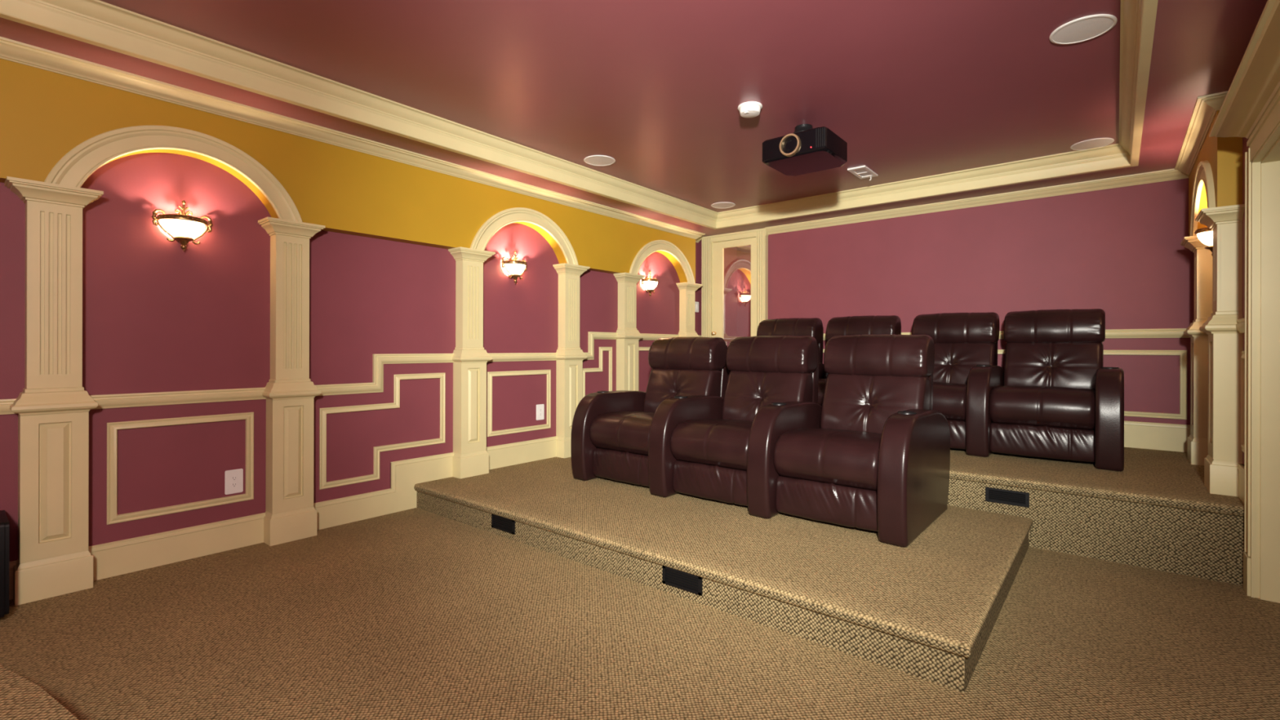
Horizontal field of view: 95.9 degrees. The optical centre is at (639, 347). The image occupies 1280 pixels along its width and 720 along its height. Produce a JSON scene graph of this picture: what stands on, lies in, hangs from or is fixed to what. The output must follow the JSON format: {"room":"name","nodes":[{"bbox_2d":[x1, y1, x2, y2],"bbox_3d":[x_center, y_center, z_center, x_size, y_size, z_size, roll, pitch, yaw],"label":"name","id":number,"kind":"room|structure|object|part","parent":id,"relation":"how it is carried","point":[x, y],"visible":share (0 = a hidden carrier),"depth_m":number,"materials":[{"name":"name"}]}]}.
{"room":"home theater","nodes":[
{"label":"home theater","id":0,"kind":"room"},
{"bbox_2d":[0,152,701,561],"bbox_3d":[-1.865,-0.249,4.235,0.120,2.900,8.960,0,0,40],"label":"wall","id":1,"kind":"structure","parent":0,"point":[158,316],"depth_m":3.46,"materials":[{"name":"paint"}]},
{"bbox_2d":[106,412,253,524],"bbox_3d":[-2.572,0.659,3.273,0.017,0.532,0.665,0,0,40],"label":"trim","id":2,"kind":"structure","parent":1,"relation":"attached to","point":[113,517],"depth_m":3.20,"materials":[{"name":"beige paint"}]},
{"bbox_2d":[151,200,213,251],"bbox_3d":[-2.533,-0.683,3.215,0.142,0.285,0.276,0,0,40],"label":"wall sconce","id":3,"kind":"object","parent":1,"relation":"attached to","point":[183,228],"visible":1,"depth_m":3.19,"materials":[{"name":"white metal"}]},
{"bbox_3d":[-2.612,-0.672,3.167,0.030,0.175,0.101,0,0,40],"label":"scroll arm","id":4,"kind":"part","parent":3,"relation":"part of","materials":[{"name":"brown metal"}]},
{"bbox_3d":[-2.532,-0.659,3.214,0.116,0.096,0.208,0,0,40],"label":"lamp shade","id":5,"kind":"part","parent":3,"relation":"part of","materials":[{"name":"white glass"}]},
{"bbox_3d":[-2.500,-0.672,3.302,0.030,0.176,0.100,0,0,40],"label":"scroll arm","id":6,"kind":"part","parent":3,"relation":"part of","materials":[{"name":"brown metal"}]},
{"bbox_2d":[224,468,243,494],"bbox_3d":[-2.428,0.800,3.455,0.008,0.142,0.092,0,0,40],"label":"wall outlet","id":7,"kind":"object","parent":1,"relation":"attached to","point":[233,478],"visible":1,"depth_m":3.45,"materials":[{"name":"white plastic"}]},
{"bbox_2d":[231,482,237,487],"bbox_3d":[-2.426,0.819,3.454,0.003,0.029,0.034,0,0,40],"label":"receptacle","id":8,"kind":"object","parent":7,"relation":"attached to","point":[233,484],"depth_m":3.45,"materials":[{"name":"white plastic"}]},
{"bbox_2d":[231,475,237,480],"bbox_3d":[-2.426,0.780,3.454,0.003,0.029,0.034,0,0,40],"label":"receptacle","id":9,"kind":"object","parent":7,"relation":"attached to","point":[233,477],"depth_m":3.45,"materials":[{"name":"white plastic"}]},
{"bbox_2d":[8,435,557,599],"bbox_3d":[-1.940,0.909,4.035,0.022,0.583,8.560,0,0,40],"label":"baseboard","id":10,"kind":"structure","parent":1,"relation":"attached to","point":[114,558],"depth_m":3.56,"materials":[{"name":"beige paint"}]},
{"bbox_2d":[0,58,695,282],"bbox_3d":[-1.995,-1.090,3.895,0.110,0.618,8.268,0,0,40],"label":"wall","id":11,"kind":"structure","parent":1,"relation":"attached to","point":[45,115],"depth_m":3.74,"materials":[{"name":"yellow paint"}]},
{"bbox_2d":[44,124,302,222],"bbox_3d":[-2.484,-0.970,3.194,0.028,0.464,1.142,0,0,40],"label":"trim","id":12,"kind":"structure","parent":11,"relation":"attached to","point":[73,169],"depth_m":3.10,"materials":[{"name":"beige paint"}]},
{"bbox_2d":[0,36,705,239],"bbox_3d":[-1.933,-1.364,3.901,0.197,0.070,8.355,0,0,40],"label":"trim","id":13,"kind":"structure","parent":11,"relation":"attached to","point":[13,51],"depth_m":3.48,"materials":[{"name":"beige paint"}]},
{"bbox_2d":[470,207,578,265],"bbox_3d":[-0.966,-0.972,5.035,0.028,0.478,1.190,0,0,40],"label":"trim","id":14,"kind":"structure","parent":11,"relation":"attached to","point":[501,219],"depth_m":4.98,"materials":[{"name":"beige paint"}]},
{"bbox_2d":[629,240,695,283],"bbox_3d":[0.278,-0.973,6.543,0.028,0.486,1.215,0,0,40],"label":"trim","id":15,"kind":"structure","parent":11,"relation":"attached to","point":[651,246],"depth_m":6.50,"materials":[{"name":"beige paint"}]},
{"bbox_2d":[0,331,701,414],"bbox_3d":[-1.939,0.077,4.029,0.030,0.481,8.550,0,0,40],"label":"trim","id":16,"kind":"structure","parent":1,"relation":"attached to","point":[140,399],"depth_m":3.87,"materials":[{"name":"beige paint"}]},
{"bbox_2d":[319,373,445,489],"bbox_3d":[-1.824,0.567,4.179,0.017,0.744,0.925,0,0,40],"label":"trim","id":17,"kind":"structure","parent":1,"relation":"attached to","point":[323,484],"depth_m":4.12,"materials":[{"name":"beige paint"}]},
{"bbox_2d":[501,250,527,283],"bbox_3d":[-1.063,-0.700,4.997,0.142,0.285,0.276,0,0,40],"label":"wall sconce","id":18,"kind":"object","parent":1,"relation":"attached to","point":[513,267],"visible":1,"depth_m":4.96,"materials":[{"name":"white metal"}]},
{"bbox_3d":[-1.142,-0.689,4.949,0.030,0.175,0.101,0,0,40],"label":"scroll arm","id":19,"kind":"part","parent":18,"relation":"part of","materials":[{"name":"brown metal"}]},
{"bbox_3d":[-1.062,-0.676,4.997,0.116,0.096,0.208,0,0,40],"label":"lamp shade","id":20,"kind":"part","parent":18,"relation":"part of","materials":[{"name":"white glass"}]},
{"bbox_3d":[-1.031,-0.689,5.084,0.030,0.176,0.100,0,0,40],"label":"scroll arm","id":21,"kind":"part","parent":18,"relation":"part of","materials":[{"name":"brown metal"}]},
{"bbox_2d":[487,369,551,436],"bbox_3d":[-1.054,0.475,5.112,0.017,0.544,0.696,0,0,40],"label":"trim","id":22,"kind":"structure","parent":1,"relation":"attached to","point":[490,433],"depth_m":5.06,"materials":[{"name":"beige paint"}]},
{"bbox_2d":[536,404,544,420],"bbox_3d":[-0.913,0.589,5.291,0.008,0.142,0.092,0,0,40],"label":"wall outlet","id":23,"kind":"object","parent":1,"relation":"attached to","point":[540,407],"visible":1,"depth_m":5.29,"materials":[{"name":"white plastic"}]},
{"bbox_2d":[582,346,612,397],"bbox_3d":[-0.433,0.370,5.866,0.017,0.757,0.442,0,0,40],"label":"trim","id":24,"kind":"structure","parent":1,"relation":"attached to","point":[601,348],"depth_m":5.91,"materials":[{"name":"beige paint"}]},
{"bbox_2d":[638,346,649,351],"bbox_3d":[0.184,0.269,6.614,0.017,0.553,0.720,0,0,40],"label":"trim","id":25,"kind":"structure","parent":1,"relation":"attached to","point":[640,348],"depth_m":6.44,"materials":[{"name":"beige paint"}]},
{"bbox_2d":[641,271,658,296],"bbox_3d":[0.133,-0.717,6.448,0.142,0.285,0.276,0,0,40],"label":"wall sconce","id":26,"kind":"object","parent":1,"relation":"attached to","point":[649,284],"visible":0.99,"depth_m":6.41,"materials":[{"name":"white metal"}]},
{"bbox_3d":[0.054,-0.707,6.399,0.030,0.175,0.101,0,0,40],"label":"scroll arm","id":27,"kind":"part","parent":26,"relation":"part of","materials":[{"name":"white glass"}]},
{"bbox_3d":[0.134,-0.694,6.447,0.116,0.096,0.208,0,0,40],"label":"lamp shade","id":28,"kind":"part","parent":26,"relation":"part of","materials":[{"name":"white glass"}]},
{"bbox_2d":[694,301,698,312],"bbox_3d":[0.709,-0.513,7.252,0.012,0.130,0.115,0,0,40],"label":"light switch","id":29,"kind":"object","parent":1,"relation":"attached to","point":[696,304],"visible":0.67,"depth_m":7.26,"materials":[{"name":"white plastic"}]},
{"bbox_2d":[695,235,703,242],"bbox_3d":[0.725,-1.359,7.211,0.087,0.070,0.125,0,0,40],"label":"trim","id":30,"kind":"structure","parent":1,"relation":"attached to","point":[698,239],"depth_m":7.23,"materials":[{"name":"beige paint"}]},
{"bbox_2d":[0,0,1267,236],"bbox_3d":[-0.168,-1.545,2.578,4.603,0.300,8.560,0,0,40],"label":"ceiling","id":31,"kind":"structure","parent":0,"point":[913,89],"depth_m":3.22,"materials":[{"name":"red paint"}]},
{"bbox_2d":[0,0,1158,229],"bbox_3d":[-0.088,-1.459,2.623,3.729,0.163,7.539,0,0,40],"label":"trim","id":32,"kind":"structure","parent":31,"relation":"attached to","point":[98,23],"depth_m":3.60,"materials":[{"name":"beige paint"}]},
{"bbox_2d":[583,155,615,165],"bbox_3d":[-0.332,-1.537,4.748,0.260,0.006,0.260,0,0,40],"label":"ceiling speaker","id":33,"kind":"object","parent":31,"relation":"attached to","point":[594,160],"visible":1,"depth_m":4.73,"materials":[{"name":"white plastic"}]},
{"bbox_2d":[711,202,735,208],"bbox_3d":[0.896,-1.535,6.224,0.260,0.006,0.260,0,0,40],"label":"ceiling speaker","id":34,"kind":"object","parent":31,"relation":"attached to","point":[717,205],"visible":1,"depth_m":6.21,"materials":[{"name":"white plastic"}]},
{"bbox_2d":[737,101,762,117],"bbox_3d":[0.701,-1.511,3.682,0.156,0.055,0.156,0,0,40],"label":"smoke detector","id":35,"kind":"object","parent":31,"relation":"attached to","point":[750,108],"visible":1,"depth_m":3.64,"materials":[{"name":"white plastic"}]},
{"bbox_2d":[762,124,847,175],"bbox_3d":[1.115,-1.388,3.899,0.450,0.297,0.452,0,0,40],"label":"projector","id":36,"kind":"object","parent":31,"relation":"hanging from","point":[806,150],"visible":1,"depth_m":3.79,"materials":[{"name":"black plastic"}]},
{"bbox_2d":[815,127,826,147],"bbox_3d":[1.139,-1.319,3.628,0.056,0.118,0.036,0,0,40],"label":"vent grille","id":37,"kind":"object","parent":36,"relation":"attached to","point":[820,132],"depth_m":3.62,"materials":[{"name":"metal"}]},
{"bbox_2d":[847,165,878,180],"bbox_3d":[1.945,-1.512,5.041,0.150,0.048,0.340,0,0,40],"label":"ceiling plate","id":38,"kind":"object","parent":31,"relation":"attached to","point":[863,171],"visible":1,"depth_m":5.03,"materials":[{"name":"white plastic"}]},
{"bbox_3d":[1.945,-1.531,5.041,0.096,0.010,0.240,0,0,40],"label":"panel","id":39,"kind":"part","parent":38,"relation":"part of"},
{"bbox_2d":[1048,13,1117,44],"bbox_3d":[2.134,-1.532,2.786,0.260,0.006,0.260,0,0,40],"label":"ceiling speaker","id":40,"kind":"object","parent":31,"relation":"attached to","point":[1090,27],"visible":1,"depth_m":2.77,"materials":[{"name":"white plastic"}]},
{"bbox_2d":[1070,137,1114,150],"bbox_3d":[3.398,-1.529,4.343,0.260,0.006,0.260,0,0,40],"label":"ceiling speaker","id":41,"kind":"object","parent":31,"relation":"attached to","point":[1098,142],"visible":1,"depth_m":4.33,"materials":[{"name":"white plastic"}]},
{"bbox_2d":[0,507,1279,719],"bbox_3d":[0.304,1.256,2.767,5.300,0.100,9.660,0,0,40],"label":"floor","id":42,"kind":"structure","parent":0,"point":[415,613],"depth_m":2.33,"materials":[{"name":"beige carpet"}]},
{"bbox_2d":[0,510,9,617],"bbox_3d":[-2.991,0.978,2.484,0.340,0.442,0.360,0,0,40],"label":"subwoofer","id":43,"kind":"object","parent":42,"relation":"on","point":[4,522],"visible":1,"depth_m":2.51,"materials":[{"name":"black plastic"}]},
{"bbox_2d":[0,665,78,719],"bbox_3d":[-1.746,1.101,0.090,3.843,0.200,2.680,0,0,40],"label":"stage platform","id":44,"kind":"object","parent":42,"relation":"on","point":[20,699],"visible":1,"depth_m":1.63,"materials":[{"name":"beige carpet"}]},
{"bbox_2d":[4,176,103,605],"bbox_3d":[-2.852,0.208,2.815,0.166,1.982,0.326,0,0,40],"label":"fluted column","id":45,"kind":"structure","parent":42,"relation":"on","point":[53,406],"depth_m":2.79,"materials":[{"name":"beige paint"}]},
{"bbox_3d":[-2.858,0.256,2.820,0.150,0.124,0.294,0,0,40],"label":"cap moulding","id":46,"kind":"part","parent":45,"relation":"part of","materials":[{"name":"beige paint"}]},
{"bbox_2d":[257,217,324,546],"bbox_3d":[-2.184,0.209,3.624,0.166,1.982,0.326,0,0,40],"label":"fluted column","id":47,"kind":"structure","parent":42,"relation":"on","point":[291,515],"depth_m":3.59,"materials":[{"name":"beige paint"}]},
{"bbox_3d":[-2.191,0.257,3.630,0.150,0.124,0.294,0,0,40],"label":"cap moulding","id":48,"kind":"part","parent":47,"relation":"part of","materials":[{"name":"beige paint"}]},
{"bbox_2d":[413,457,1032,693],"bbox_3d":[0.332,1.116,3.911,3.688,0.180,1.936,0,0,40],"label":"platform","id":49,"kind":"object","parent":42,"relation":"on","point":[929,608],"visible":0.91,"depth_m":2.91,"materials":[{"name":"beige carpet"}]},
{"bbox_2d":[448,246,495,478],"bbox_3d":[-1.349,0.121,4.637,0.166,1.802,0.326,0,0,40],"label":"fluted column","id":50,"kind":"structure","parent":49,"relation":"on","point":[470,458],"depth_m":4.60,"materials":[{"name":"beige paint"}]},
{"bbox_3d":[-1.355,0.057,4.642,0.150,0.124,0.294,0,0,40],"label":"cap moulding","id":51,"kind":"part","parent":50,"relation":"part of","materials":[{"name":"beige paint"}]},
{"bbox_2d":[491,513,515,534],"bbox_3d":[-0.870,1.116,3.669,0.230,0.088,0.012,0,0,40],"label":"step light","id":52,"kind":"object","parent":49,"relation":"attached to","point":[502,523],"visible":1,"depth_m":3.66,"materials":[{"name":"black plastic"}]},
{"bbox_2d":[552,262,590,457],"bbox_3d":[-0.651,0.123,5.484,0.166,1.802,0.326,0,0,40],"label":"fluted column","id":53,"kind":"structure","parent":49,"relation":"on","point":[570,357],"depth_m":5.44,"materials":[{"name":"beige paint"}]},
{"bbox_3d":[-0.657,0.059,5.489,0.150,0.124,0.294,0,0,40],"label":"cap moulding","id":54,"kind":"part","parent":53,"relation":"part of","materials":[{"name":"beige paint"}]},
{"bbox_2d":[662,565,702,595],"bbox_3d":[0.202,1.118,2.784,0.230,0.088,0.012,0,0,40],"label":"step light","id":55,"kind":"object","parent":49,"relation":"attached to","point":[681,580],"visible":1,"depth_m":2.78,"materials":[{"name":"black plastic"}]},
{"bbox_2d":[570,334,950,546],"bbox_3d":[0.732,0.470,4.113,2.458,1.124,1.044,0,0,40],"label":"theater seats","id":56,"kind":"object","parent":49,"relation":"on","point":[875,454],"visible":1,"depth_m":3.75,"materials":[{"name":"red leather"}]},
{"bbox_3d":[-0.162,0.694,4.845,0.148,0.671,1.035,0,0,40],"label":"armrest","id":57,"kind":"part","parent":56,"relation":"part of","materials":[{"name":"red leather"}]},
{"bbox_2d":[589,411,654,455],"bbox_3d":[0.075,0.643,4.526,0.622,0.286,0.770,0,0,40],"label":"seat cushion","id":58,"kind":"object","parent":56,"relation":"on","point":[611,433],"depth_m":4.28,"materials":[{"name":"red leather"}]},
{"bbox_2d":[643,368,721,412],"bbox_3d":[0.339,0.392,4.775,0.634,0.478,0.280,0,0,40],"label":"backrest cushion","id":59,"kind":"object","parent":56,"relation":"on","point":[664,384],"depth_m":4.71,"materials":[{"name":"red leather"}]},
{"bbox_3d":[0.432,0.696,4.355,0.148,0.671,1.035,0,0,40],"label":"armrest","id":60,"kind":"part","parent":56,"relation":"part of","materials":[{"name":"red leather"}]},
{"bbox_2d":[670,418,752,470],"bbox_3d":[0.669,0.645,4.037,0.622,0.286,0.770,0,0,40],"label":"seat cushion","id":61,"kind":"object","parent":56,"relation":"on","point":[701,444],"depth_m":3.78,"materials":[{"name":"red leather"}]},
{"bbox_2d":[721,370,813,421],"bbox_3d":[0.933,0.394,4.285,0.634,0.478,0.280,0,0,40],"label":"backrest cushion","id":62,"kind":"object","parent":56,"relation":"on","point":[746,392],"depth_m":4.23,"materials":[{"name":"red leather"}]},
{"bbox_3d":[1.026,0.697,3.865,0.148,0.671,1.035,0,0,40],"label":"armrest","id":63,"kind":"part","parent":56,"relation":"part of","materials":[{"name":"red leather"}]},
{"bbox_2d":[773,427,881,490],"bbox_3d":[1.263,0.646,3.547,0.622,0.286,0.770,0,0,40],"label":"seat cushion","id":64,"kind":"object","parent":56,"relation":"on","point":[830,459],"depth_m":3.29,"materials":[{"name":"red leather"}]},
{"bbox_2d":[820,373,929,433],"bbox_3d":[1.531,0.395,3.792,0.634,0.478,0.280,0,0,40],"label":"backrest cushion","id":65,"kind":"object","parent":56,"relation":"on","point":[864,402],"depth_m":3.72,"materials":[{"name":"red leather"}]},
{"bbox_3d":[1.620,0.698,3.375,0.148,0.671,1.035,0,0,40],"label":"armrest","id":66,"kind":"part","parent":56,"relation":"part of","materials":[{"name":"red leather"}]},
{"bbox_2d":[947,447,1244,586],"bbox_3d":[1.925,1.006,5.123,4.603,0.405,1.962,0,0,40],"label":"platform","id":67,"kind":"object","parent":42,"relation":"on","point":[1158,513],"visible":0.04,"depth_m":3.34,"materials":[{"name":"beige carpet"}]},
{"bbox_2d":[613,272,645,391],"bbox_3d":[-0.112,0.011,6.137,0.166,1.577,0.326,0,0,40],"label":"fluted column","id":68,"kind":"structure","parent":67,"relation":"on","point":[628,336],"depth_m":6.09,"materials":[{"name":"beige paint"}]},
{"bbox_3d":[-0.118,-0.147,6.142,0.150,0.124,0.294,0,0,40],"label":"cap moulding","id":69,"kind":"part","parent":68,"relation":"part of","materials":[{"name":"beige paint"}]},
{"bbox_2d":[675,282,702,337],"bbox_3d":[0.600,0.013,7.000,0.166,1.577,0.326,0,0,40],"label":"fluted column","id":70,"kind":"structure","parent":67,"relation":"on","point":[686,290],"depth_m":6.96,"materials":[{"name":"beige paint"}]},
{"bbox_3d":[0.594,-0.146,7.005,0.150,0.124,0.294,0,0,40],"label":"cap moulding","id":71,"kind":"part","parent":70,"relation":"part of","materials":[{"name":"beige paint"}]},
{"bbox_2d":[728,308,1124,471],"bbox_3d":[2.220,0.248,5.135,3.188,1.124,1.044,0,0,40],"label":"theater seats","id":72,"kind":"object","parent":67,"relation":"on","point":[1054,396],"visible":0.52,"depth_m":4.41,"materials":[{"name":"red leather"}]},
{"bbox_3d":[1.631,0.473,5.616,0.148,0.671,1.035,0,0,40],"label":"armrest","id":73,"kind":"part","parent":72,"relation":"part of","materials":[{"name":"red leather"}]},
{"bbox_2d":[817,378,826,405],"bbox_3d":[1.864,0.422,5.301,0.622,0.286,0.770,0,0,40],"label":"seat cushion","id":74,"kind":"object","parent":72,"relation":"on","point":[821,381],"depth_m":5.05,"materials":[{"name":"red leather"}]},
{"bbox_2d":[823,370,827,378],"bbox_3d":[2.116,0.171,5.559,0.634,0.478,0.280,0,0,40],"label":"backrest cushion","id":75,"kind":"object","parent":72,"relation":"on","point":[825,374],"depth_m":5.65,"materials":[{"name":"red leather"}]},
{"bbox_2d":[932,382,966,420],"bbox_3d":[2.450,0.423,4.817,0.622,0.286,0.770,0,0,40],"label":"seat cushion","id":76,"kind":"object","parent":72,"relation":"on","point":[949,398],"depth_m":4.43,"materials":[{"name":"red leather"}]},
{"bbox_2d":[933,342,996,384],"bbox_3d":[2.733,0.172,5.050,0.634,0.478,0.280,0,0,40],"label":"backrest cushion","id":77,"kind":"object","parent":72,"relation":"on","point":[953,362],"depth_m":4.94,"materials":[{"name":"red leather"}]},
{"bbox_3d":[2.803,0.476,4.649,0.148,0.671,1.035,0,0,40],"label":"armrest","id":78,"kind":"part","parent":72,"relation":"part of","materials":[{"name":"red leather"}]},
{"bbox_2d":[989,385,1095,429],"bbox_3d":[3.036,0.425,4.334,0.622,0.286,0.770,0,0,40],"label":"seat cushion","id":79,"kind":"object","parent":72,"relation":"on","point":[1011,406],"depth_m":4.07,"materials":[{"name":"red leather"}]},
{"bbox_3d":[3.121,0.676,4.437,0.602,0.238,0.700,0,0,40],"label":"under frame","id":80,"kind":"part","parent":72,"relation":"part of","materials":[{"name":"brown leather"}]},
{"bbox_2d":[1004,342,1103,390],"bbox_3d":[3.281,0.173,4.598,0.634,0.478,0.280,0,0,40],"label":"backrest cushion","id":81,"kind":"object","parent":72,"relation":"on","point":[1057,364],"depth_m":4.52,"materials":[{"name":"red leather"}]},
{"bbox_3d":[3.390,0.477,4.165,0.148,0.671,1.035,0,0,40],"label":"armrest","id":82,"kind":"part","parent":72,"relation":"part of","materials":[{"name":"red leather"}]},
{"bbox_2d":[985,487,1029,507],"bbox_3d":[2.277,0.926,3.583,0.230,0.088,0.012,0,0,40],"label":"step light","id":83,"kind":"object","parent":67,"relation":"attached to","point":[992,495],"visible":1,"depth_m":3.58,"materials":[{"name":"black plastic"}]},
{"bbox_2d":[1180,235,1213,465],"bbox_3d":[3.939,0.020,4.075,0.166,1.577,0.326,0,0,40],"label":"fluted column","id":84,"kind":"structure","parent":67,"relation":"on","point":[1197,441],"depth_m":3.99,"materials":[{"name":"beige paint"}]},
{"bbox_3d":[3.945,-0.139,4.070,0.150,0.124,0.294,0,0,40],"label":"cap moulding","id":85,"kind":"part","parent":84,"relation":"part of","materials":[{"name":"beige paint"}]},
{"bbox_2d":[1195,204,1244,496],"bbox_3d":[3.277,0.018,3.273,0.166,1.577,0.326,0,0,40],"label":"fluted column","id":86,"kind":"structure","parent":67,"relation":"on","point":[1225,342],"depth_m":3.18,"materials":[{"name":"beige paint"}]},
{"bbox_3d":[3.284,-0.140,3.268,0.150,0.124,0.294,0,0,40],"label":"cap moulding","id":87,"kind":"part","parent":86,"relation":"part of","materials":[{"name":"beige paint"}]},
{"bbox_2d":[701,177,1194,424],"bbox_3d":[3.011,-0.264,6.137,5.223,2.950,0.980,0,0,40],"label":"wall","id":88,"kind":"structure","parent":0,"point":[1117,251],"depth_m":5.19,"materials":[{"name":"paint"}]},
{"bbox_2d":[711,237,755,339],"bbox_3d":[1.131,-0.256,6.988,0.596,2.097,0.090,0,0,40],"label":"door","id":89,"kind":"structure","parent":88,"relation":"in","point":[718,247],"depth_m":7.11,"materials":[{"name":"beige paint"}]},
{"bbox_2d":[701,227,768,337],"bbox_3d":[1.158,-0.295,7.037,0.900,2.195,0.150,0,0,40],"label":"trim","id":90,"kind":"structure","parent":88,"relation":"attached to","point":[761,235],"depth_m":6.96,"materials":[{"name":"beige paint"}]},
{"bbox_2d":[764,168,1188,234],"bbox_3d":[2.888,-1.354,5.549,3.668,0.070,0.087,0,0,40],"label":"trim","id":91,"kind":"structure","parent":88,"relation":"attached to","point":[1170,174],"depth_m":5.26,"materials":[{"name":"beige paint"}]},
{"bbox_2d":[822,349,1186,419],"bbox_3d":[2.937,0.285,5.551,3.377,0.538,0.017,0,0,40],"label":"trim","id":92,"kind":"structure","parent":88,"relation":"attached to","point":[1183,353],"depth_m":4.54,"materials":[{"name":"beige paint"}]},
{"bbox_2d":[823,328,1190,340],"bbox_3d":[2.903,-0.117,5.571,3.668,0.072,0.030,0,0,40],"label":"trim","id":93,"kind":"structure","parent":88,"relation":"attached to","point":[1175,332],"depth_m":4.63,"materials":[{"name":"beige paint"}]},
{"bbox_2d":[1124,420,1191,452],"bbox_3d":[2.904,0.700,5.574,3.668,0.212,0.022,0,0,40],"label":"baseboard","id":94,"kind":"structure","parent":88,"relation":"attached to","point":[1144,435],"depth_m":4.58,"materials":[{"name":"beige paint"}]},
{"bbox_2d":[1242,137,1248,464],"bbox_3d":[1.798,-0.241,0.955,0.500,2.900,8.560,0,0,40],"label":"wall","id":95,"kind":"structure","parent":0,"point":[1245,148],"depth_m":3.11,"materials":[{"name":"paint"}]},
{"bbox_2d":[1194,226,1213,256],"bbox_3d":[3.617,-0.710,3.668,0.142,0.285,0.276,0,0,40],"label":"wall sconce","id":96,"kind":"object","parent":95,"relation":"attached to","point":[1205,235],"visible":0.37,"depth_m":3.64,"materials":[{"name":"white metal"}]},
{"bbox_3d":[3.616,-0.686,3.668,0.116,0.096,0.208,0,0,40],"label":"lamp shade","id":97,"kind":"part","parent":96,"relation":"part of","materials":[{"name":"white glass"}]},
{"bbox_2d":[1188,110,1242,236],"bbox_3d":[3.768,-1.078,3.812,0.098,0.618,1.645,0,0,40],"label":"wall","id":98,"kind":"structure","parent":95,"relation":"attached to","point":[1224,154],"depth_m":3.20,"materials":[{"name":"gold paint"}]},
{"bbox_2d":[1174,90,1228,175],"bbox_3d":[3.679,-1.352,3.772,0.185,0.070,1.642,0,0,40],"label":"trim","id":99,"kind":"structure","parent":98,"relation":"attached to","point":[1206,108],"depth_m":3.56,"materials":[{"name":"beige paint"}]},
{"bbox_2d":[1189,160,1215,236],"bbox_3d":[3.588,-0.951,3.692,0.028,0.453,1.120,0,0,40],"label":"trim","id":100,"kind":"structure","parent":98,"relation":"attached to","point":[1203,172],"depth_m":3.71,"materials":[{"name":"beige paint"}]},
{"bbox_2d":[1235,318,1244,333],"bbox_3d":[3.684,-0.115,3.660,0.030,0.072,1.985,0,0,40],"label":"trim","id":101,"kind":"structure","parent":95,"relation":"attached to","point":[1240,326],"depth_m":3.04,"materials":[{"name":"beige paint"}]},
{"bbox_2d":[1237,463,1244,503],"bbox_3d":[3.700,0.719,3.674,0.022,0.178,1.942,0,0,40],"label":"baseboard","id":102,"kind":"structure","parent":95,"relation":"attached to","point":[1241,466],"depth_m":3.06,"materials":[{"name":"beige paint"}]},
{"bbox_2d":[1240,351,1244,452],"bbox_3d":[3.157,0.284,3.011,0.017,0.535,0.195,0,0,40],"label":"trim","id":103,"kind":"structure","parent":95,"relation":"attached to","point":[1242,352],"depth_m":3.06,"materials":[{"name":"beige paint"}]},
{"bbox_2d":[1208,0,1279,162],"bbox_3d":[1.983,-1.013,1.694,0.156,0.205,3.334,0,0,40],"label":"trim","id":104,"kind":"structure","parent":95,"relation":"attached to","point":[1250,109],"depth_m":2.38,"materials":[{"name":"beige paint"}]},
{"bbox_2d":[1243,122,1279,603],"bbox_3d":[2.188,0.115,1.518,0.454,2.190,3.237,0,0,40],"label":"trim","id":105,"kind":"structure","parent":95,"relation":"attached to","point":[1261,553],"depth_m":2.78,"materials":[{"name":"beige paint"}]}
]}

